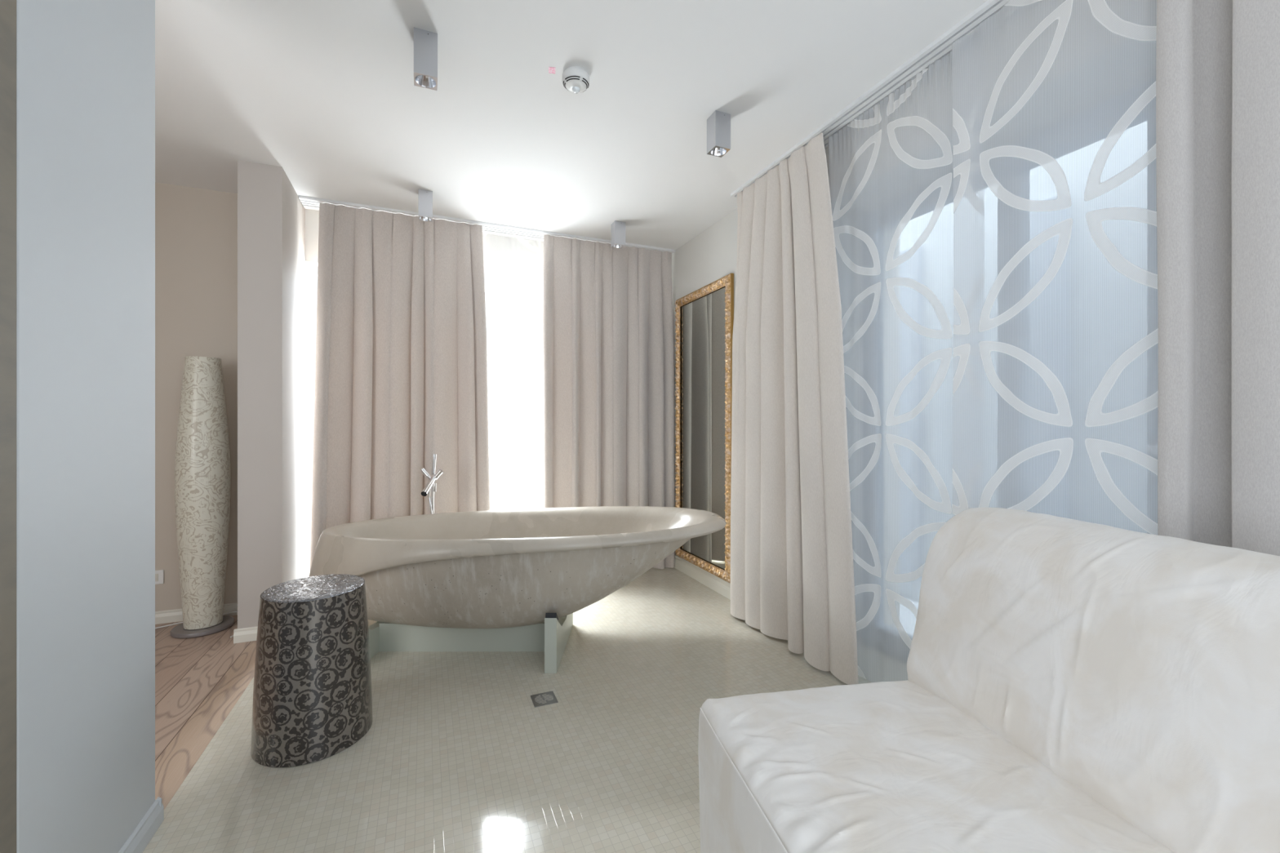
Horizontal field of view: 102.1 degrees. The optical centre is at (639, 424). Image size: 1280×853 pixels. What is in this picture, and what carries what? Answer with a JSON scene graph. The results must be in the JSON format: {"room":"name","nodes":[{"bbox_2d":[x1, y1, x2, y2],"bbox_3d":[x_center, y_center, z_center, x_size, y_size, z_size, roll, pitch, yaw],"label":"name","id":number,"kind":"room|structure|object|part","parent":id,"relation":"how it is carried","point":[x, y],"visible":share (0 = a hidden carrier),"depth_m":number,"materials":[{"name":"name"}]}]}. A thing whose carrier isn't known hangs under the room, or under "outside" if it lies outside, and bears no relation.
{"room":"bathroom","nodes":[
{"label":"bathroom","id":0,"kind":"room"},
{"bbox_2d":[0,0,155,852],"bbox_3d":[-0.682,-0.130,-0.599,0.210,2.700,4.620,0,0,-23],"label":"wall","id":1,"kind":"structure","parent":0,"point":[86,68],"depth_m":1.22,"materials":[{"name":"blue paint"}]},
{"bbox_2d":[118,796,164,852],"bbox_3d":[-1.462,1.181,1.273,0.238,0.075,0.593,0,0,-23],"label":"baseboard","id":2,"kind":"structure","parent":1,"relation":"attached to","point":[148,825],"depth_m":1.50,"materials":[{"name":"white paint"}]},
{"bbox_2d":[155,182,237,611],"bbox_3d":[-3.382,-0.130,3.091,1.935,2.700,0.200,0,0,-23],"label":"wall","id":3,"kind":"structure","parent":0,"point":[196,228],"depth_m":3.21,"materials":[{"name":"beige paint"}]},
{"bbox_2d":[155,569,164,584],"bbox_3d":[-2.975,0.935,3.146,0.120,0.086,0.012,0,0,-23],"label":"wall outlet","id":4,"kind":"object","parent":3,"relation":"attached to","point":[159,575],"visible":0.3,"depth_m":3.16,"materials":[{"name":"white plastic"}]},
{"bbox_2d":[155,602,237,624],"bbox_3d":[-3.249,1.181,3.031,1.735,0.075,0.014,0,0,-23],"label":"baseboard","id":5,"kind":"structure","parent":3,"relation":"attached to","point":[170,615],"depth_m":3.19,"materials":[{"name":"beige paint"}]},
{"bbox_2d":[155,614,256,809],"bbox_3d":[-2.037,1.250,0.131,2.140,0.060,7.010,0,0,-23],"label":"boards","id":6,"kind":"object","parent":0,"point":[199,681],"depth_m":2.36,"materials":[{"name":"brown wood"}]},
{"bbox_2d":[155,610,237,637],"bbox_3d":[-2.647,1.192,3.133,0.664,0.053,0.311,0,0,5],"label":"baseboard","id":7,"kind":"structure","parent":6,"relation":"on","point":[236,611],"depth_m":3.13,"materials":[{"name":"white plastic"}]},
{"bbox_2d":[170,355,237,638],"bbox_3d":[-2.546,0.412,3.090,0.405,1.614,0.292,0,0,-10],"label":"floor lamp","id":8,"kind":"object","parent":6,"relation":"on","point":[202,465],"visible":0.98,"depth_m":3.00,"materials":[{"name":"grey paint"}]},
{"bbox_2d":[237,160,305,628],"bbox_3d":[-2.274,-0.130,3.220,0.210,2.700,0.625,0,0,-23],"label":"wall","id":9,"kind":"structure","parent":0,"point":[271,214],"depth_m":2.94,"materials":[{"name":"beige paint"}]},
{"bbox_2d":[233,626,257,643],"bbox_3d":[-2.252,1.181,3.165,0.239,0.075,0.534,0,0,-23],"label":"baseboard","id":10,"kind":"structure","parent":9,"relation":"attached to","point":[245,634],"depth_m":2.90,"materials":[{"name":"beige paint"}]},
{"bbox_2d":[305,208,543,577],"bbox_3d":[-1.070,-0.130,4.197,3.185,2.700,0.250,0,0,-23],"label":"wall","id":11,"kind":"structure","parent":0,"point":[503,254],"depth_m":4.03,"materials":[{"name":"white paint"}]},
{"bbox_2d":[308,266,542,576],"bbox_3d":[-1.407,0.050,4.083,2.055,2.340,0.060,0,0,-23],"label":"window","id":12,"kind":"structure","parent":11,"relation":"in","point":[313,271],"depth_m":3.67,"materials":[{"name":"white"}]},
{"bbox_2d":[142,567,902,852],"bbox_3d":[0.487,1.250,1.183,3.330,0.060,7.010,0,0,-23],"label":"floor","id":13,"kind":"structure","parent":0,"point":[456,754],"depth_m":1.93,"materials":[{"name":"beige tile"}]},
{"bbox_2d":[250,573,373,767],"bbox_3d":[-1.280,0.928,2.036,0.404,0.580,0.404,0,0,-23],"label":"stool","id":14,"kind":"object","parent":13,"relation":"on","point":[313,695],"visible":1,"depth_m":1.88,"materials":[{"name":"paint"}]},
{"bbox_2d":[420,453,443,514],"bbox_3d":[-1.360,0.709,3.382,0.141,1.021,0.266,0,0,-23],"label":"tap","id":15,"kind":"object","parent":13,"relation":"on","point":[427,490],"visible":0.64,"depth_m":3.43,"materials":[{"name":"silver metal"}]},
{"bbox_3d":[-1.358,0.392,3.335,0.037,0.125,0.188,0,0,0],"label":"spout","id":16,"kind":"part","parent":15,"relation":"part of","materials":[{"name":"silver metal"}]},
{"bbox_3d":[-1.385,0.758,3.449,0.030,0.904,0.019,0,0,0],"label":"stem","id":17,"kind":"part","parent":15,"relation":"part of","materials":[{"name":"silver metal"}]},
{"bbox_3d":[-1.375,0.267,3.449,0.034,0.138,0.025,0,0,0],"label":"stem","id":18,"kind":"part","parent":15,"relation":"part of","materials":[{"name":"silver metal"}]},
{"bbox_3d":[-1.338,0.340,3.410,0.083,0.089,0.036,0,0,0],"label":"lever","id":19,"kind":"part","parent":15,"relation":"part of","materials":[{"name":"silver metal"}]},
{"bbox_2d":[308,506,726,673],"bbox_3d":[-0.685,0.865,2.934,2.324,0.711,1.007,0,0,5],"label":"bathtub","id":20,"kind":"object","parent":13,"relation":"on","point":[504,580],"visible":0.94,"depth_m":2.61,"materials":[{"name":"concrete"}]},
{"bbox_3d":[-1.430,1.094,2.840,0.060,0.251,0.620,0,0,0],"label":"cross panel","id":21,"kind":"part","parent":20,"relation":"part of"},
{"bbox_3d":[-0.934,1.145,2.800,0.932,0.150,0.050,0,0,0],"label":"spine panel","id":22,"kind":"part","parent":20,"relation":"part of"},
{"bbox_3d":[-0.438,1.084,2.840,0.060,0.271,0.620,0,0,0],"label":"cross panel","id":23,"kind":"part","parent":20,"relation":"part of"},
{"bbox_2d":[530,691,558,707],"bbox_3d":[-0.425,1.218,2.293,0.102,0.003,0.102,0,0,-23],"label":"floor drain","id":24,"kind":"object","parent":13,"relation":"on","point":[546,698],"visible":1,"depth_m":2.29,"materials":[{"name":"silver metal"}]},
{"bbox_2d":[697,507,1279,852],"bbox_3d":[0.890,0.731,0.520,1.077,0.978,2.100,0,0,-12],"label":"sofa","id":25,"kind":"object","parent":13,"relation":"on","point":[1072,686],"visible":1,"depth_m":1.06,"materials":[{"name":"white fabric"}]},
{"bbox_3d":[0.738,0.962,0.489,0.767,0.456,2.100,0,0,-12],"label":"seat","id":26,"kind":"part","parent":25,"relation":"part of","materials":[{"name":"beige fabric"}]},
{"bbox_3d":[1.207,0.717,0.586,0.426,0.950,2.101,0,0,-11],"label":"backrest","id":27,"kind":"part","parent":25,"relation":"part of","materials":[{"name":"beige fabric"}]},
{"bbox_2d":[155,0,987,249],"bbox_3d":[-0.462,-1.530,0.679,5.470,0.100,7.210,0,0,-23],"label":"ceiling","id":28,"kind":"structure","parent":0,"point":[324,92],"depth_m":2.30,"materials":[{"name":"paint"}]},
{"bbox_2d":[417,188,432,222],"bbox_3d":[-1.371,-1.397,3.304,0.083,0.167,0.084,0,0,-23],"label":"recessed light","id":29,"kind":"object","parent":28,"relation":"in","point":[424,197],"visible":1,"depth_m":3.27,"materials":[{"name":"silver metal"}]},
{"bbox_2d":[413,26,437,90],"bbox_3d":[-0.820,-1.397,1.979,0.083,0.167,0.084,0,0,-23],"label":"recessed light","id":30,"kind":"object","parent":28,"relation":"in","point":[425,42],"visible":1,"depth_m":1.95,"materials":[{"name":"silver metal"}]},
{"bbox_2d":[298,195,675,253],"bbox_3d":[-0.984,-1.472,3.940,2.715,0.016,0.170,0,0,-23],"label":"track","id":31,"kind":"object","parent":28,"relation":"attached to","point":[310,202],"visible":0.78,"depth_m":3.86,"materials":[{"name":"white"}]},
{"bbox_2d":[309,202,489,572],"bbox_3d":[-1.645,-0.127,3.608,1.168,2.670,0.151,0,0,-23],"label":"drape","id":32,"kind":"object","parent":31,"relation":"hanging from","point":[401,357],"visible":0.8,"depth_m":3.55,"materials":[{"name":"beige fabric"}]},
{"bbox_2d":[482,230,543,508],"bbox_3d":[-0.852,-0.136,4.032,0.970,2.652,0.029,0,0,-23],"label":"curtain pattern","id":33,"kind":"object","parent":31,"relation":"hanging from","point":[484,230],"visible":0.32,"depth_m":3.99,"materials":[{"name":"fabric"}]},
{"bbox_2d":[542,234,675,568],"bbox_3d":[-0.232,-0.127,4.196,1.125,2.670,0.145,0,0,-23],"label":"drape","id":34,"kind":"object","parent":31,"relation":"hanging from","point":[608,345],"visible":0.86,"depth_m":4.17,"materials":[{"name":"beige fabric"}]},
{"bbox_2d":[548,66,555,73],"bbox_3d":[-0.367,-1.479,2.160,0.028,0.001,0.038,0,0,-11],"label":"sticker","id":35,"kind":"object","parent":28,"relation":"attached to","point":[551,69],"visible":1,"depth_m":2.16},
{"bbox_2d":[561,66,590,93],"bbox_3d":[-0.271,-1.442,2.189,0.117,0.075,0.117,0,0,-23],"label":"smoke detector","id":36,"kind":"object","parent":28,"relation":"attached to","point":[575,79],"visible":1,"depth_m":2.16,"materials":[{"name":"white plastic"}]},
{"bbox_2d":[611,220,625,248],"bbox_3d":[-0.160,-1.397,3.808,0.083,0.167,0.084,0,0,-23],"label":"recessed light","id":37,"kind":"object","parent":28,"relation":"in","point":[618,228],"visible":1,"depth_m":3.77,"materials":[{"name":"silver metal"}]},
{"bbox_2d":[706,110,730,157],"bbox_3d":[0.379,-1.397,2.489,0.083,0.167,0.084,0,0,-23],"label":"ceiling light","id":38,"kind":"object","parent":28,"relation":"in","point":[718,124],"visible":1,"depth_m":2.46,"materials":[{"name":"silver metal"}]},
{"bbox_2d":[730,0,1038,197],"bbox_3d":[1.237,-1.472,1.946,0.150,0.016,3.040,0,0,-23],"label":"track","id":39,"kind":"object","parent":28,"relation":"attached to","point":[941,46],"visible":0.49,"depth_m":2.17,"materials":[{"name":"white"}]},
{"bbox_2d":[730,132,858,684],"bbox_3d":[0.809,-0.131,2.849,0.135,2.662,1.042,0,0,-23],"label":"drape","id":40,"kind":"object","parent":39,"relation":"hanging from","point":[792,566],"visible":1,"depth_m":2.75,"materials":[{"name":"beige fabric"}]},
{"bbox_2d":[828,29,983,682],"bbox_3d":[1.118,-0.136,2.270,0.029,2.652,0.790,0,0,-23],"label":"panel curtain","id":41,"kind":"object","parent":39,"relation":"hanging from","point":[947,317],"visible":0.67,"depth_m":2.25,"materials":[{"name":"fabric"}]},
{"bbox_2d":[951,0,1158,535],"bbox_3d":[1.326,-0.136,1.682,0.022,2.652,0.660,0,0,-23],"label":"panel curtain","id":42,"kind":"object","parent":39,"relation":"hanging from","point":[1095,415],"visible":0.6,"depth_m":1.65,"materials":[{"name":"fabric"}]},
{"bbox_2d":[1155,0,1279,555],"bbox_3d":[1.534,-0.131,1.019,0.113,2.662,0.798,0,0,-23],"label":"drape","id":43,"kind":"object","parent":39,"relation":"hanging from","point":[1218,61],"visible":0.62,"depth_m":1.31,"materials":[{"name":"grey fabric"}]},
{"bbox_2d":[671,0,1155,641],"bbox_3d":[1.747,-0.130,1.709,0.600,2.700,7.010,0,0,-23],"label":"wall","id":44,"kind":"structure","parent":0,"point":[709,256],"depth_m":2.77,"materials":[{"name":"white paint"}]},
{"bbox_2d":[674,555,730,599],"bbox_3d":[0.583,1.169,3.705,0.012,0.100,1.930,0,0,-23],"label":"baseboard","id":45,"kind":"structure","parent":44,"relation":"attached to","point":[712,582],"depth_m":3.92,"materials":[{"name":"beige paint"}]},
{"bbox_2d":[675,273,733,583],"bbox_3d":[0.462,0.029,3.941,0.052,2.139,0.836,0,0,-23],"label":"wall mirror","id":46,"kind":"object","parent":44,"relation":"attached to","point":[704,317],"visible":0.93,"depth_m":3.88,"materials":[{"name":"gold metal"}]},
{"bbox_2d":[861,77,1158,660],"bbox_3d":[1.857,0.025,1.484,0.129,2.390,3.120,0,0,-23],"label":"window","id":47,"kind":"structure","parent":44,"relation":"in","point":[935,193],"depth_m":2.18,"materials":[{"name":"grey"}]},
{"bbox_3d":[1.736,0.080,1.686,0.059,0.052,0.136,0,0,-23],"label":"door handle","id":48,"kind":"part","parent":47,"relation":"part of","materials":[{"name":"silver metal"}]},
{"label":"outside","id":49,"kind":"structure","parent":0,"visible":0},
{"bbox_2d":[489,502,919,635],"bbox_3d":[-0.693,1.310,2.961,7.000,0.060,11.000,0,0,-23],"label":"floor","id":50,"kind":"structure","parent":49,"point":[530,505],"depth_m":7.90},
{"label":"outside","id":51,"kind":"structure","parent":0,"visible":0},
{"bbox_2d":[905,121,1146,601],"bbox_3d":[2.611,-1.080,2.443,0.100,4.800,7.500,0,0,-23],"label":"wall","id":52,"kind":"structure","parent":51,"point":[935,289],"depth_m":2.85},
{"bbox_2d":[899,195,1066,580],"bbox_3d":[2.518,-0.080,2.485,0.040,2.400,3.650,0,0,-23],"label":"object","id":53,"kind":"object","parent":52,"relation":"attached to","point":[905,355],"depth_m":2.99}
]}

